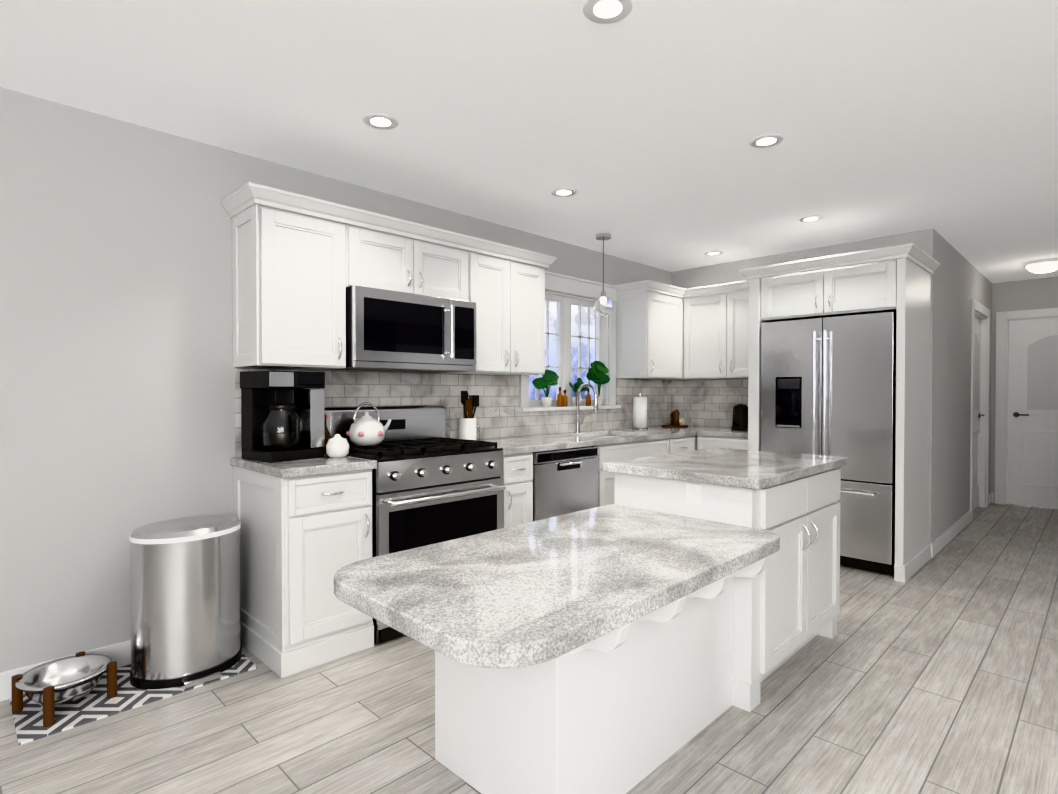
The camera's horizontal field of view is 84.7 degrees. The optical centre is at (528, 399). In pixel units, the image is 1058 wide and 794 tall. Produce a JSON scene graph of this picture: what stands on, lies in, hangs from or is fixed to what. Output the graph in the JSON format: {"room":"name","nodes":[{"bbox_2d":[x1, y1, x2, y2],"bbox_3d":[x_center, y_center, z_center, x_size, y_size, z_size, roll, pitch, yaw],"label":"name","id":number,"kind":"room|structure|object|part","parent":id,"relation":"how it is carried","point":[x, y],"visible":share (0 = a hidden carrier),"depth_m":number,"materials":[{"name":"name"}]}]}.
{"room":"kitchen","nodes":[
{"label":"kitchen","id":0,"kind":"room"},
{"bbox_2d":[0,87,670,672],"bbox_3d":[-1.488,-0.026,3.093,0.160,2.470,8.760,1,1,45],"label":"wall","id":1,"kind":"structure","parent":0,"point":[116,371],"depth_m":2.59,"materials":[{"name":"grey paint"}]},
{"bbox_2d":[0,640,130,701],"bbox_3d":[-2.976,1.170,1.491,0.013,0.115,4.130,1,1,45],"label":"baseboard","id":2,"kind":"structure","parent":1,"relation":"attached to","point":[119,653],"depth_m":2.56,"materials":[{"name":"white wood"}]},
{"bbox_2d":[229,183,352,369],"bbox_3d":[-1.229,-0.577,2.997,0.328,0.830,0.458,1,1,45],"label":"upper cabinet","id":3,"kind":"object","parent":1,"relation":"attached to","point":[295,275],"depth_m":2.87,"materials":[{"name":"white wood"}]},
{"bbox_2d":[353,208,472,301],"bbox_3d":[-0.776,-0.797,3.448,0.328,0.400,0.816,1,1,45],"label":"upper cabinet","id":4,"kind":"object","parent":1,"relation":"attached to","point":[381,260],"depth_m":3.31,"materials":[{"name":"white wood"}]},
{"bbox_2d":[333,285,475,372],"bbox_3d":[-0.733,-0.382,3.409,0.446,0.422,0.812,1,1,45],"label":"microwave","id":5,"kind":"object","parent":4,"relation":"attached to","point":[388,330],"visible":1,"depth_m":3.23,"materials":[{"name":"grey metal"}]},
{"bbox_2d":[235,367,670,456],"bbox_3d":[-0.025,0.050,4.437,0.008,0.457,4.167,1,1,45],"label":"backsplash","id":6,"kind":"structure","parent":1,"relation":"attached to","point":[498,414],"depth_m":4.13,"materials":[{"name":"tile"}]},
{"bbox_2d":[440,238,548,374],"bbox_3d":[-0.239,-0.589,3.989,0.328,0.830,0.698,1,1,45],"label":"upper cabinet","id":7,"kind":"object","parent":1,"relation":"attached to","point":[509,296],"depth_m":3.86,"materials":[{"name":"white wood"}]},
{"bbox_2d":[520,271,616,407],"bbox_3d":[0.326,-0.474,4.838,0.134,1.065,1.230,1,1,45],"label":"window","id":8,"kind":"structure","parent":1,"relation":"in","point":[564,336],"depth_m":4.89,"materials":[{"name":"white wood"}]},
{"bbox_2d":[519,405,620,411],"bbox_3d":[0.335,0.074,4.835,0.160,0.030,1.230,1,1,45],"label":"window sill","id":9,"kind":"structure","parent":1,"relation":"attached to","point":[528,409],"depth_m":4.69,"materials":[{"name":"white"}]},
{"bbox_2d":[532,370,558,406],"bbox_3d":[0.137,-0.087,4.574,0.100,0.295,0.298,1,1,45],"label":"potted plant","id":10,"kind":"object","parent":9,"relation":"on","point":[550,377],"visible":1,"depth_m":4.55,"materials":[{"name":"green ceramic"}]},
{"bbox_2d":[557,387,564,406],"bbox_3d":[0.251,-0.018,4.692,0.043,0.155,0.042,0,1,30],"label":"bottle","id":11,"kind":"object","parent":9,"relation":"on","point":[562,400],"depth_m":4.68,"materials":[{"name":"orange glass"}]},
{"bbox_2d":[565,390,567,405],"bbox_3d":[0.293,-0.009,4.735,0.043,0.135,0.042,0,1,30],"label":"bottle","id":12,"kind":"object","parent":9,"relation":"on","point":[566,398],"depth_m":4.72,"materials":[{"name":"orange glass"}]},
{"bbox_2d":[569,378,588,405],"bbox_3d":[0.407,-0.060,4.841,0.088,0.236,0.227,1,1,45],"label":"potted plant","id":13,"kind":"object","parent":9,"relation":"on","point":[578,383],"visible":0.65,"depth_m":4.82,"materials":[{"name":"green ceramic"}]},
{"bbox_2d":[586,390,590,405],"bbox_3d":[0.505,-0.016,4.947,0.043,0.145,0.042,0,1,30],"label":"bottle","id":14,"kind":"object","parent":9,"relation":"on","point":[588,397],"depth_m":4.93,"materials":[{"name":"orange glass"}]},
{"bbox_2d":[586,361,609,405],"bbox_3d":[0.602,-0.138,5.026,0.102,0.386,0.303,1,1,45],"label":"potted plant","id":15,"kind":"object","parent":9,"relation":"on","point":[597,372],"visible":0.92,"depth_m":5.01,"materials":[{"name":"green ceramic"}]},
{"bbox_2d":[615,280,692,379],"bbox_3d":[1.143,-0.604,5.328,0.392,0.830,0.630,1,1,45],"label":"upper cabinet","id":16,"kind":"object","parent":1,"relation":"attached to","point":[650,326],"depth_m":5.17,"materials":[{"name":"white wood"}]},
{"bbox_3d":[0.243,-0.964,3.882,1.154,0.076,3.902,1,1,45],"label":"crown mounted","id":17,"kind":"part","parent":16,"relation":"part of","materials":[{"name":"white wood"}]},
{"bbox_2d":[0,503,1057,793],"bbox_3d":[1.894,1.254,1.823,6.760,0.060,11.720,1,1,45],"label":"floor","id":18,"kind":"structure","parent":0,"point":[936,673],"depth_m":2.21,"materials":[{"name":"grey wood"}]},
{"bbox_2d":[10,653,256,744],"bbox_3d":[-1.664,1.212,2.485,0.430,0.008,0.810,1,1,45],"label":"rug","id":19,"kind":"object","parent":18,"relation":"on","point":[95,703],"visible":0.57,"depth_m":2.30,"materials":[{"name":"multicoloured fabric"}]},
{"bbox_2d":[11,651,116,726],"bbox_3d":[-1.840,1.142,2.307,0.315,0.135,0.314,1,1,45],"label":"stand","id":20,"kind":"object","parent":19,"relation":"on","point":[49,686],"visible":1,"depth_m":2.30,"materials":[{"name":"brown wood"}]},
{"bbox_2d":[129,516,241,688],"bbox_3d":[-1.520,0.878,2.598,0.392,0.655,0.439,1,1,45],"label":"trash can","id":21,"kind":"object","parent":19,"relation":"on","point":[185,601],"visible":1,"depth_m":2.46,"materials":[{"name":"silver metal"}]},
{"bbox_2d":[233,467,373,677],"bbox_3d":[-1.131,0.774,2.899,0.628,0.875,0.442,1,1,45],"label":"base cabinet","id":22,"kind":"object","parent":18,"relation":"on","point":[306,532],"depth_m":2.67,"materials":[{"name":"white wood"}]},
{"bbox_2d":[230,454,376,478],"bbox_3d":[-1.127,0.317,2.887,0.643,0.040,0.462,1,1,45],"label":"countertop","id":23,"kind":"structure","parent":22,"relation":"on","point":[293,469],"depth_m":2.70,"materials":[{"name":"grey stone"}]},
{"bbox_2d":[240,370,324,461],"bbox_3d":[-1.224,0.080,2.914,0.324,0.433,0.296,1,1,37],"label":"coffee maker","id":24,"kind":"object","parent":23,"relation":"on","point":[282,415],"visible":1,"depth_m":2.85,"materials":[{"name":"black plastic"}]},
{"bbox_2d":[319,415,329,453],"bbox_3d":[-1.151,0.166,3.131,0.128,0.255,0.118,1,1,45],"label":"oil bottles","id":25,"kind":"object","parent":23,"relation":"on","point":[327,435],"visible":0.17,"depth_m":3.11,"materials":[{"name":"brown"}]},
{"bbox_2d":[326,434,348,457],"bbox_3d":[-0.978,0.236,2.969,0.116,0.118,0.116,1,1,45],"label":"ceramic jar","id":26,"kind":"object","parent":23,"relation":"on","point":[337,445],"visible":1,"depth_m":2.93,"materials":[{"name":"white ceramic"}]},
{"bbox_2d":[325,405,505,643],"bbox_3d":[-0.640,0.618,3.314,0.697,1.153,0.822,1,1,45],"label":"range","id":27,"kind":"object","parent":18,"relation":"on","point":[431,484],"visible":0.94,"depth_m":3.13,"materials":[{"name":"grey metal"}]},
{"bbox_2d":[346,402,391,445],"bbox_3d":[-0.889,0.136,3.272,0.220,0.237,0.257,1,1,45],"label":"kettle","id":28,"kind":"object","parent":27,"relation":"on","point":[366,429],"visible":0.98,"depth_m":3.19,"materials":[{"name":"white ceramic"}]},
{"bbox_2d":[500,451,537,527],"bbox_3d":[-0.283,0.764,3.748,0.628,0.875,0.275,1,1,45],"label":"base cabinet","id":29,"kind":"object","parent":18,"relation":"on","point":[517,469],"depth_m":3.53,"materials":[{"name":"white wood"}]},
{"bbox_2d":[480,427,709,454],"bbox_3d":[0.645,0.296,4.662,0.643,0.040,2.905,1,1,45],"label":"countertop","id":30,"kind":"structure","parent":29,"relation":"on","point":[516,445],"depth_m":4.20,"materials":[{"name":"grey stone"}]},
{"bbox_2d":[458,391,478,439],"bbox_3d":[-0.406,0.115,3.848,0.134,0.340,0.145,1,1,45],"label":"utensil crock","id":31,"kind":"object","parent":30,"relation":"on","point":[467,427],"visible":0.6,"depth_m":3.80,"materials":[{"name":"white ceramic"}]},
{"bbox_2d":[477,424,479,440],"bbox_3d":[-0.364,0.225,3.938,0.058,0.118,0.060,1,1,45],"label":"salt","id":32,"kind":"object","parent":30,"relation":"on","point":[478,432],"visible":0.31,"depth_m":3.92,"materials":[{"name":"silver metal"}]},
{"bbox_2d":[575,383,597,430],"bbox_3d":[0.482,0.071,4.726,0.234,0.409,0.107,1,1,45],"label":"faucet","id":33,"kind":"object","parent":30,"relation":"on","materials":[{"name":"silver metal"}]},
{"bbox_2d":[586,435,605,438],"bbox_3d":[0.590,0.416,4.584,0.440,0.222,0.720,1,1,45],"label":"sink","id":34,"kind":"object","parent":30,"relation":"in","point":[587,436],"depth_m":4.77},
{"bbox_2d":[631,393,647,429],"bbox_3d":[1.000,0.108,5.232,0.150,0.322,0.150,1,1,45],"label":"paper towel roll","id":35,"kind":"object","parent":30,"relation":"on","point":[640,412],"visible":1,"depth_m":5.18,"materials":[{"name":"white paper"}]},
{"bbox_2d":[662,409,687,426],"bbox_3d":[1.402,0.180,5.580,0.180,0.170,0.180,1,1,45],"label":"decor","id":36,"kind":"object","parent":30,"relation":"on","point":[676,421],"visible":1,"depth_m":5.52,"materials":[{"name":"brown wood"}]},
{"bbox_2d":[532,446,597,520],"bbox_3d":[0.076,0.758,4.039,0.589,0.856,0.627,1,1,45],"label":"dishwasher","id":37,"kind":"object","parent":18,"relation":"on","point":[564,481],"visible":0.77,"depth_m":3.81,"materials":[{"name":"grey metal"}]},
{"bbox_2d":[538,439,665,506],"bbox_3d":[0.624,0.754,4.656,0.628,0.875,1.002,1,1,45],"label":"base cabinet","id":38,"kind":"object","parent":18,"relation":"on","point":[652,447],"depth_m":4.22,"materials":[{"name":"white wood"}]},
{"bbox_2d":[381,464,846,793],"bbox_3d":[0.592,0.780,2.391,0.772,0.874,2.232,1,1,45],"label":"kitchen island","id":39,"kind":"object","parent":18,"relation":"on","point":[659,612],"depth_m":1.93,"materials":[{"name":"white"}]},
{"bbox_2d":[334,532,789,687],"bbox_3d":[0.164,0.527,1.937,0.820,0.050,1.449,1,1,45],"label":"island countertop","id":40,"kind":"structure","parent":39,"relation":"on","point":[496,642],"depth_m":1.44,"materials":[{"name":"grey stone"}]},
{"bbox_2d":[603,448,846,487],"bbox_3d":[0.989,0.318,2.846,0.740,0.040,1.075,1,1,45],"label":"island countertop","id":41,"kind":"structure","parent":39,"relation":"on","point":[731,466],"depth_m":2.66,"materials":[{"name":"grey stone"}]},
{"bbox_2d":[666,435,701,453],"bbox_3d":[1.081,0.749,5.064,0.700,0.875,0.512,1,1,45],"label":"base cabinet","id":42,"kind":"object","parent":18,"relation":"on","point":[674,443],"depth_m":4.88,"materials":[{"name":"white wood"}]},
{"bbox_2d":[698,435,747,449],"bbox_3d":[1.821,0.749,5.052,0.548,0.875,0.700,1,1,45],"label":"base cabinet","id":43,"kind":"object","parent":18,"relation":"on","point":[708,441],"depth_m":4.84,"materials":[{"name":"white wood"}]},
{"bbox_2d":[698,427,747,434],"bbox_3d":[1.854,0.292,5.054,0.513,0.040,0.642,1,1,45],"label":"countertop","id":44,"kind":"structure","parent":43,"relation":"on","point":[713,430],"depth_m":4.92,"materials":[{"name":"grey stone"}]},
{"bbox_2d":[731,404,747,429],"bbox_3d":[1.859,0.155,5.131,0.160,0.230,0.209,1,1,45],"label":"electric kettle","id":45,"kind":"object","parent":44,"relation":"on","point":[740,417],"visible":0.92,"depth_m":5.09,"materials":[{"name":"black plastic"}]},
{"bbox_2d":[761,312,895,574],"bbox_3d":[2.345,0.297,4.414,0.885,1.768,0.821,1,1,45],"label":"refrigerator","id":46,"kind":"object","parent":18,"relation":"on","point":[828,386],"visible":0.62,"depth_m":4.05,"materials":[{"name":"grey metal"}]},
{"bbox_2d":[739,243,939,581],"bbox_3d":[2.343,0.092,4.432,1.156,2.202,0.830,1,1,45],"label":"enclosure","id":47,"kind":"object","parent":18,"relation":"on","point":[900,285],"visible":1,"depth_m":4.07,"materials":[{"name":"white wood"}]},
{"bbox_2d":[0,0,1057,282],"bbox_3d":[1.894,-1.286,1.794,6.760,0.080,11.720,1,1,45],"label":"ceiling","id":48,"kind":"structure","parent":0,"point":[642,126],"depth_m":2.46,"materials":[{"name":"white paint"}]},
{"bbox_2d":[363,113,397,129],"bbox_3d":[-0.670,-1.252,2.621,0.156,0.008,0.156,1,1,45],"label":"recessed light","id":49,"kind":"object","parent":48,"relation":"in","point":[380,121],"visible":1,"depth_m":2.62,"materials":[{"name":"white"}]},
{"bbox_2d":[551,188,576,196],"bbox_3d":[0.213,-1.262,3.549,0.156,0.008,0.156,1,1,45],"label":"recessed light","id":50,"kind":"object","parent":48,"relation":"in","point":[562,192],"visible":0.96,"depth_m":3.55,"materials":[{"name":"white"}]},
{"bbox_2d":[593,233,612,315],"bbox_3d":[0.580,-0.961,4.530,0.156,0.633,0.156,1,1,45],"label":"pendant light","id":51,"kind":"object","parent":48,"relation":"hanging from","point":[603,305],"visible":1,"depth_m":4.49,"materials":[{"name":"glass"}]},
{"bbox_2d":[583,0,631,23],"bbox_3d":[0.250,-1.242,1.847,0.156,0.008,0.156,1,1,45],"label":"recessed light","id":52,"kind":"object","parent":48,"relation":"in","point":[604,11],"visible":1,"depth_m":1.85,"materials":[{"name":"white"}]},
{"bbox_2d":[705,251,722,255],"bbox_3d":[1.623,-1.280,5.106,0.156,0.008,0.156,1,1,45],"label":"recessed light","id":53,"kind":"object","parent":48,"relation":"in","point":[712,253],"visible":1,"depth_m":5.10,"materials":[{"name":"white"}]},
{"bbox_2d":[749,134,783,147],"bbox_3d":[1.155,-1.254,2.825,0.156,0.008,0.156,1,1,45],"label":"recessed light","id":54,"kind":"object","parent":48,"relation":"in","point":[766,140],"visible":0.98,"depth_m":2.82,"materials":[{"name":"white"}]},
{"bbox_2d":[799,215,822,222],"bbox_3d":[1.986,-1.269,4.092,0.156,0.008,0.156,1,1,45],"label":"recessed light","id":55,"kind":"object","parent":48,"relation":"in","point":[812,218],"visible":0.98,"depth_m":4.08,"materials":[{"name":"white"}]},
{"bbox_2d":[1023,258,1057,272],"bbox_3d":[4.832,-1.236,5.446,0.300,0.105,0.300,1,1,45],"label":"hall ceiling light","id":56,"kind":"object","parent":48,"relation":"attached to","point":[1044,265],"visible":1,"depth_m":5.38,"materials":[{"name":"white glass"}]},
{"bbox_2d":[671,232,912,426],"bbox_3d":[2.294,-0.052,5.288,2.090,2.470,0.310,1,1,45],"label":"wall","id":57,"kind":"structure","parent":0,"point":[722,273],"depth_m":5.21,"materials":[{"name":"grey paint"}]},
{"bbox_2d":[685,290,732,379],"bbox_3d":[1.704,-0.569,5.371,0.510,0.758,0.393,1,1,45],"label":"upper cabinet","id":58,"kind":"object","parent":57,"relation":"attached to","point":[709,315],"depth_m":5.27,"materials":[{"name":"white wood"}]},
{"bbox_2d":[671,379,747,427],"bbox_3d":[1.854,0.038,5.500,1.145,0.457,0.008,1,1,45],"label":"backsplash","id":59,"kind":"structure","parent":57,"relation":"attached to","point":[705,402],"depth_m":5.61,"materials":[{"name":"tile"}]},
{"bbox_2d":[725,286,748,378],"bbox_3d":[1.985,-0.566,5.137,0.458,0.758,0.328,1,1,45],"label":"upper cabinet","id":60,"kind":"object","parent":57,"relation":"attached to","point":[740,297],"depth_m":5.06,"materials":[{"name":"white wood"}]},
{"bbox_2d":[913,228,991,543],"bbox_3d":[4.125,-0.055,5.551,0.130,2.470,3.270,1,1,45],"label":"wall","id":61,"kind":"structure","parent":0,"point":[959,281],"depth_m":4.86,"materials":[{"name":"grey paint"}]},
{"bbox_2d":[931,510,970,557],"bbox_3d":[3.625,1.130,4.962,0.013,0.115,1.709,1,1,45],"label":"baseboard","id":62,"kind":"structure","parent":61,"relation":"attached to","point":[940,542],"depth_m":4.81,"materials":[{"name":"white wood"}]},
{"bbox_2d":[973,317,984,510],"bbox_3d":[4.590,0.152,5.987,0.096,2.023,0.880,1,1,45],"label":"pantry door","id":63,"kind":"structure","parent":61,"relation":"in","point":[977,414],"depth_m":6.12,"materials":[{"name":"white wood"}]},
{"bbox_2d":[970,299,989,521],"bbox_3d":[4.580,0.105,5.996,0.148,2.140,1.100,1,1,45],"label":"door frame","id":64,"kind":"structure","parent":61,"relation":"attached to","point":[977,307],"depth_m":6.28,"materials":[{"name":"white wood"}]},
{"bbox_2d":[990,277,1057,502],"bbox_3d":[5.659,-0.062,6.196,1.390,2.470,0.150,1,1,45],"label":"wall","id":65,"kind":"structure","parent":0,"point":[1032,294],"depth_m":6.41,"materials":[{"name":"grey paint"}]},
{"bbox_2d":[994,308,1057,503],"bbox_3d":[5.628,0.103,6.202,1.000,2.140,0.148,1,1,45],"label":"door frame","id":66,"kind":"structure","parent":65,"relation":"attached to","point":[1003,319],"depth_m":6.46,"materials":[{"name":"white wood"}]},
{"bbox_2d":[1007,318,1057,508],"bbox_3d":[5.580,0.150,6.155,0.780,2.023,0.103,1,1,45],"label":"hall door","id":67,"kind":"structure","parent":65,"relation":"in","point":[1032,480],"depth_m":6.28,"materials":[{"name":"white wood"}]},
{"label":"outside","id":68,"kind":"structure","parent":0,"visible":0},
{"bbox_2d":[529,301,594,399],"bbox_3d":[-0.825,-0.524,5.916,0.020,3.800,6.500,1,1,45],"label":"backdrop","id":69,"kind":"structure","parent":68,"point":[552,338],"depth_m":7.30,"materials":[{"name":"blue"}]}
]}

